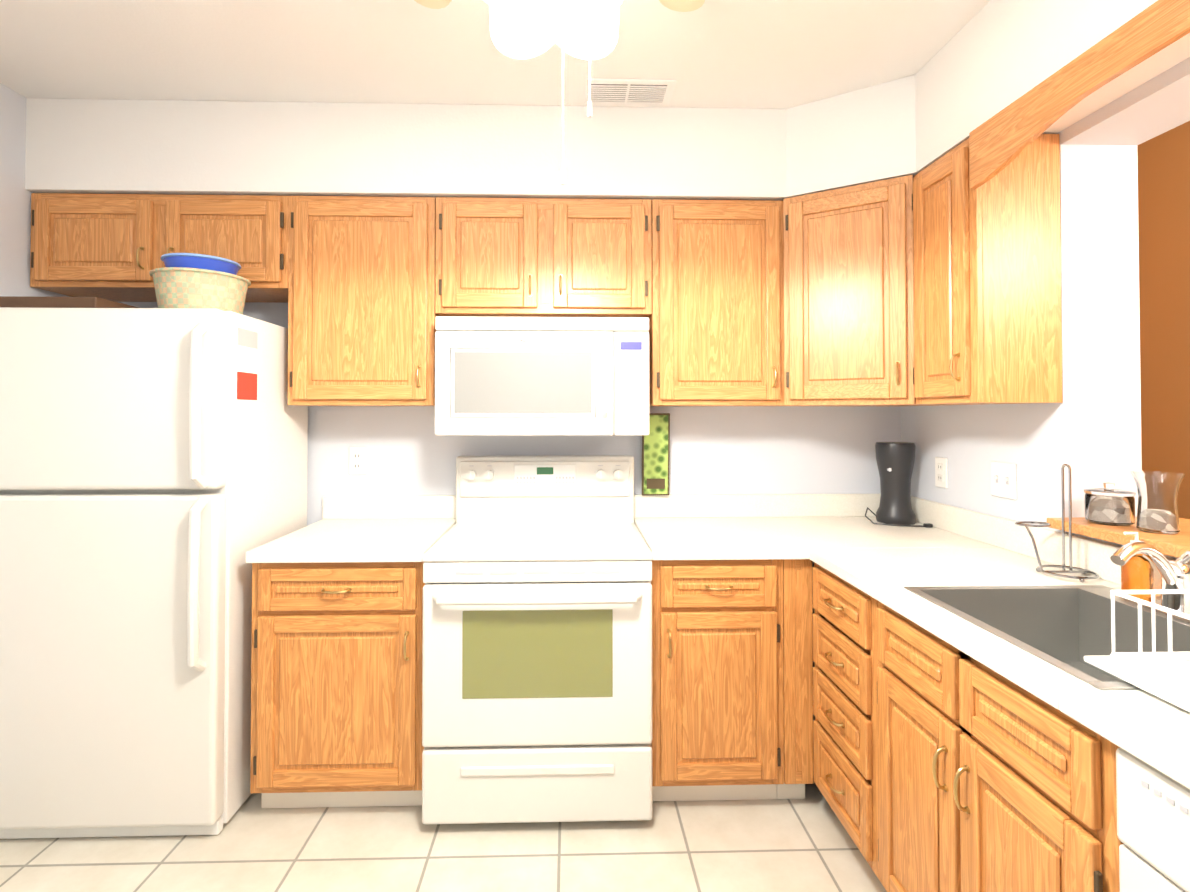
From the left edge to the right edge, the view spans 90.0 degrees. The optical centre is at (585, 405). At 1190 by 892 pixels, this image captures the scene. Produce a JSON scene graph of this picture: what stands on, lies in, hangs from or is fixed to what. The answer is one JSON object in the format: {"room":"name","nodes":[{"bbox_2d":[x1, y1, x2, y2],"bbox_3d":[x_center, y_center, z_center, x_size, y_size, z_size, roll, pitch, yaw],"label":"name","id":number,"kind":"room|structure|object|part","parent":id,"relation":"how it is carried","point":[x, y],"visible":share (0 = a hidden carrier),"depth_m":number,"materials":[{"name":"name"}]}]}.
{"room":"kitchen","nodes":[
{"label":"kitchen","id":0,"kind":"room"},
{"bbox_2d":[0,83,70,296],"bbox_3d":[-2.168,0.087,0.481,0.150,2.580,4.200,0,-1,-2],"label":"wall","id":1,"kind":"structure","parent":0,"point":[15,220],"depth_m":2.23,"materials":[{"name":"paint"}]},
{"bbox_2d":[0,764,886,891],"bbox_3d":[0.240,1.429,0.578,5.270,0.100,4.700,0,-1,-2],"label":"floor","id":2,"kind":"structure","parent":0,"point":[807,844],"depth_m":1.85,"materials":[{"name":"tile"}]},
{"bbox_2d":[0,307,307,838],"bbox_3d":[-1.593,0.542,2.191,0.812,1.711,0.721,0,-1,-2],"label":"refrigerator","id":3,"kind":"object","parent":2,"relation":"on","point":[153,476],"visible":1,"depth_m":1.90,"materials":[{"name":"white metal"}]},
{"bbox_2d":[0,296,138,307],"bbox_3d":[-1.813,-0.338,2.138,0.350,0.045,0.320,0,-1,-2],"label":"cutting board","id":4,"kind":"object","parent":3,"relation":"on","point":[45,302],"visible":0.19,"depth_m":1.98,"materials":[{"name":"brown"}]},
{"bbox_2d":[149,253,250,314],"bbox_3d":[-1.388,-0.422,2.151,0.308,0.204,0.308,0,-1,-2],"label":"basket","id":5,"kind":"object","parent":3,"relation":"on","point":[186,280],"visible":0.77,"depth_m":2.04,"materials":[{"name":"beige wicker"}]},
{"bbox_2d":[160,253,240,274],"bbox_3d":[-1.388,-0.470,2.152,0.246,0.108,0.246,0,-1,-2],"label":"bowl","id":6,"kind":"object","parent":5,"relation":"on","point":[203,264],"depth_m":2.05,"materials":[{"name":"blue plastic"}]},
{"bbox_2d":[250,562,424,807],"bbox_3d":[-0.842,0.965,2.280,0.580,0.872,0.649,0,-1,-2],"label":"base cabinet","id":7,"kind":"object","parent":2,"relation":"on","point":[336,684],"visible":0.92,"depth_m":1.99,"materials":[{"name":"brown wood"}]},
{"bbox_2d":[246,495,455,562],"bbox_3d":[-0.844,0.458,2.295,0.587,0.138,0.633,0,-1,-2],"label":"countertop","id":8,"kind":"structure","parent":7,"relation":"on","point":[386,528],"depth_m":2.29,"materials":[{"name":"laminate"}]},
{"bbox_2d":[422,455,652,823],"bbox_3d":[-0.166,0.807,2.240,0.764,1.188,0.713,0,-1,-2],"label":"range","id":9,"kind":"object","parent":2,"relation":"on","point":[537,652],"visible":1,"depth_m":1.95,"materials":[{"name":"enameled metal"},{"name":"glass"}]},
{"bbox_2d":[651,559,812,800],"bbox_3d":[0.496,0.966,2.316,0.557,0.872,0.649,0,-1,-2],"label":"base cabinet","id":10,"kind":"object","parent":2,"relation":"on","point":[717,689],"depth_m":2.03,"materials":[{"name":"brown wood"}]},
{"bbox_2d":[634,494,797,559],"bbox_3d":[0.470,0.459,2.328,0.510,0.138,0.637,0,-1,-2],"label":"countertop","id":11,"kind":"structure","parent":10,"relation":"on","point":[673,526],"depth_m":2.39,"materials":[{"name":"laminate"}]},
{"bbox_2d":[642,413,669,494],"bbox_3d":[0.305,0.214,2.599,0.120,0.360,0.038,0,-1,-2],"label":"sign plaque","id":12,"kind":"object","parent":11,"relation":"on","point":[655,457],"visible":0.81,"depth_m":2.59,"materials":[{"name":"green"}]},
{"bbox_3d":[0.724,0.966,2.347,0.100,0.872,0.600,0,-1,-2],"label":"corner base cabinet filler","id":13,"kind":"part","parent":10,"relation":"part of","materials":[{"name":"brown wood"}]},
{"bbox_2d":[812,562,878,878],"bbox_3d":[1.091,0.959,1.845,0.695,0.872,0.420,0,-1,-2],"label":"drawer bank","id":14,"kind":"object","parent":2,"relation":"on","point":[845,736],"visible":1,"depth_m":1.77,"materials":[{"name":"brown wood"}]},
{"bbox_2d":[877,601,1123,891],"bbox_3d":[1.107,0.951,1.274,0.695,0.872,0.715,0,-1,-2],"label":"base cabinet","id":15,"kind":"object","parent":2,"relation":"on","point":[989,780],"visible":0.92,"depth_m":1.21,"materials":[{"name":"brown wood"}]},
{"bbox_2d":[786,494,977,513],"bbox_3d":[1.085,0.459,2.345,0.480,0.138,0.637,0,-1,-2],"label":"backsplash","id":16,"kind":"structure","parent":15,"relation":"on","point":[836,503],"depth_m":2.64,"materials":[{"name":"laminate"}]},
{"bbox_2d":[758,494,1189,788],"bbox_3d":[1.113,0.439,0.966,0.699,0.138,3.398,0,-1,-2],"label":"countertop","id":17,"kind":"structure","parent":15,"relation":"on","point":[843,537],"depth_m":1.65,"materials":[{"name":"laminate"}]},
{"bbox_2d":[865,442,932,527],"bbox_3d":[1.277,0.322,2.487,0.223,0.338,0.206,0,-1,-2],"label":"coffee maker","id":18,"kind":"object","parent":17,"relation":"on","point":[895,462],"visible":1,"depth_m":2.46,"materials":[{"name":"grey plastic"}]},
{"bbox_2d":[904,585,1189,689],"bbox_3d":[1.109,0.568,1.277,0.534,0.194,0.579,0,-1,-2],"label":"sink","id":19,"kind":"object","parent":17,"relation":"in","point":[1066,628],"visible":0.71,"depth_m":1.54,"materials":[{"name":"silver metal"}]},
{"bbox_2d":[1015,464,1098,582],"bbox_3d":[1.348,0.322,1.700,0.147,0.315,0.188,0,-1,-2],"label":"paper towel holder","id":20,"kind":"object","parent":17,"relation":"on","point":[1027,525],"visible":1,"depth_m":1.68,"materials":[{"name":"silver metal"}]},
{"bbox_2d":[1084,589,1189,711],"bbox_3d":[1.159,0.392,0.834,0.500,0.138,0.510,0,-1,-2],"label":"dish rack","id":21,"kind":"object","parent":17,"relation":"on","point":[1165,676],"visible":1,"depth_m":1.01,"materials":[{"name":"white plastic"}]},
{"bbox_2d":[1121,532,1153,597],"bbox_3d":[1.370,0.395,1.480,0.060,0.163,0.060,0,-1,-2],"label":"soap bottle","id":22,"kind":"object","parent":17,"relation":"on","point":[1137,571],"visible":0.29,"depth_m":1.46,"materials":[{"name":"orange plastic"}]},
{"bbox_2d":[1110,542,1189,622],"bbox_3d":[1.243,0.384,1.340,0.237,0.175,0.202,0,-1,-2],"label":"faucet","id":23,"kind":"object","parent":17,"relation":"on","point":[1175,574],"visible":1,"depth_m":1.32,"materials":[{"name":"silver metal"}]},
{"bbox_2d":[1116,748,1189,891],"bbox_3d":[1.116,0.943,0.612,0.614,0.864,0.596,0,-1,-2],"label":"dishwasher","id":24,"kind":"object","parent":2,"relation":"on","point":[1153,819],"visible":0.9,"depth_m":0.85,"materials":[{"name":"white metal"}]},
{"bbox_2d":[0,0,990,108],"bbox_3d":[0.240,-1.251,0.617,5.270,0.100,4.700,0,-1,-2],"label":"ceiling","id":25,"kind":"structure","parent":0,"point":[767,54],"depth_m":1.99,"materials":[{"name":"paint"}]},
{"bbox_2d":[414,0,704,184],"bbox_3d":[-0.053,-0.790,1.022,1.175,0.808,1.129,0,-1,-2],"label":"ceiling fan","id":26,"kind":"object","parent":25,"relation":"hanging from","point":[581,29],"visible":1,"depth_m":1.18,"materials":[{"name":"white plastic"}]},
{"bbox_2d":[584,78,676,104],"bbox_3d":[0.161,-1.171,2.227,0.330,0.011,0.165,0,-1,-2],"label":"ceiling vent","id":27,"kind":"object","parent":25,"relation":"in","point":[636,91],"visible":0.88,"depth_m":2.21,"materials":[{"name":"white metal"}]},
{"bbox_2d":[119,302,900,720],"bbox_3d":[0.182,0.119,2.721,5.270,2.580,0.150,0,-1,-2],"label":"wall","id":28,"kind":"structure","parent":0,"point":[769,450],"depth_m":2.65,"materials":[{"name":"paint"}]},
{"bbox_2d":[30,193,288,302],"bbox_3d":[-1.651,-0.636,2.429,0.980,0.362,0.352,0,-1,-2],"label":"upper cabinet","id":29,"kind":"object","parent":28,"relation":"attached to","point":[113,247],"visible":0.85,"depth_m":2.29,"materials":[{"name":"brown wood"}]},
{"bbox_2d":[349,447,365,474],"bbox_3d":[-1.001,0.243,2.606,0.072,0.120,0.012,0,-1,-2],"label":"electrical outlet","id":30,"kind":"object","parent":28,"relation":"attached to","point":[357,460],"visible":1,"depth_m":2.60,"materials":[{"name":"white plastic"}]},
{"bbox_2d":[288,196,437,405],"bbox_3d":[-0.878,-0.408,2.447,0.565,0.817,0.352,0,-1,-2],"label":"upper cabinet","id":31,"kind":"object","parent":28,"relation":"attached to","point":[362,314],"visible":0.98,"depth_m":2.30,"materials":[{"name":"brown wood"}]},
{"bbox_2d":[435,197,651,317],"bbox_3d":[-0.168,-0.588,2.469,0.850,0.457,0.352,0,-1,-2],"label":"upper cabinet","id":32,"kind":"object","parent":28,"relation":"attached to","point":[534,257],"visible":1,"depth_m":2.33,"materials":[{"name":"brown wood"}]},
{"bbox_2d":[435,316,649,435],"bbox_3d":[-0.168,-0.107,2.417,0.805,0.450,0.440,0,-1,-2],"label":"microwave","id":33,"kind":"object","parent":32,"relation":"attached to","point":[541,376],"visible":1,"depth_m":2.23,"materials":[{"name":"white"}]},
{"bbox_2d":[649,199,783,405],"bbox_3d":[0.524,-0.407,2.485,0.529,0.817,0.352,0,-1,-2],"label":"upper cabinet","id":34,"kind":"object","parent":28,"relation":"attached to","point":[716,327],"visible":0.98,"depth_m":2.34,"materials":[{"name":"brown wood"}]},
{"bbox_2d":[782,175,981,405],"bbox_3d":[1.103,-0.409,2.386,0.644,0.817,0.582,0,-1,-2],"label":"upper cabinet","id":35,"kind":"object","parent":28,"relation":"attached to","point":[848,301],"visible":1,"depth_m":2.21,"materials":[{"name":"brown wood"}]},
{"bbox_2d":[25,0,1189,200],"bbox_3d":[-0.324,-1.018,1.098,3.569,0.350,3.099,0,-1,-2],"label":"soffit","id":36,"kind":"structure","parent":0,"point":[989,60],"depth_m":2.30,"materials":[{"name":"paint"}]},
{"bbox_2d":[969,0,1189,188],"bbox_3d":[1.201,-0.756,0.719,0.019,0.170,2.166,0,-1,-2],"label":"valance","id":37,"kind":"object","parent":36,"relation":"attached to","point":[1001,140],"visible":1,"depth_m":1.44,"materials":[{"name":"brown wood"}]},
{"bbox_2d":[901,57,1189,562],"bbox_3d":[1.596,0.089,0.585,0.240,2.580,4.200,0,-1,-2],"label":"wall","id":38,"kind":"structure","parent":0,"point":[1088,430],"depth_m":1.81,"materials":[{"name":"paint"}]},
{"bbox_2d":[935,457,947,488],"bbox_3d":[1.420,0.268,2.378,0.012,0.120,0.072,0,-1,-2],"label":"electrical outlet","id":39,"kind":"object","parent":38,"relation":"attached to","point":[941,472],"visible":1,"depth_m":2.37,"materials":[{"name":"white plastic"}]},
{"bbox_2d":[912,134,1062,403],"bbox_3d":[1.282,-0.415,1.962,0.309,0.817,0.325,0,-1,-2],"label":"upper cabinet","id":40,"kind":"object","parent":38,"relation":"attached to","point":[987,292],"visible":0.94,"depth_m":1.80,"materials":[{"name":"brown wood"}]},
{"bbox_2d":[991,461,1016,499],"bbox_3d":[1.425,0.255,2.038,0.019,0.120,0.115,0,-1,-2],"label":"light switch","id":41,"kind":"object","parent":38,"relation":"attached to","point":[1003,479],"visible":1,"depth_m":2.03,"materials":[{"name":"white plastic"}]},
{"bbox_2d":[1047,517,1189,560],"bbox_3d":[1.613,0.335,0.698,0.400,0.029,2.193,0,-1,-2],"label":"board","id":42,"kind":"object","parent":38,"relation":"attached to","point":[1176,545],"visible":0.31,"depth_m":1.57,"materials":[{"name":"brown wood"}]},
{"bbox_2d":[1083,482,1135,525],"bbox_3d":[1.490,0.276,1.695,0.112,0.115,0.112,0,-1,-2],"label":"jar","id":43,"kind":"object","parent":42,"relation":"on","point":[1108,503],"visible":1,"depth_m":1.66,"materials":[{"name":"clear glass"}]},
{"bbox_2d":[1130,471,1184,533],"bbox_3d":[1.509,0.255,1.571,0.106,0.155,0.106,0,-1,-2],"label":"vase","id":44,"kind":"object","parent":42,"relation":"on","point":[1157,509],"visible":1,"depth_m":1.54,"materials":[{"name":"clear glass"}]},
{"bbox_2d":[1137,121,1189,518],"bbox_3d":[2.541,0.089,0.611,0.150,2.580,4.200,0,-1,-2],"label":"wall","id":45,"kind":"structure","parent":0,"point":[1164,219],"depth_m":2.48,"materials":[{"name":"paint"}]}
]}

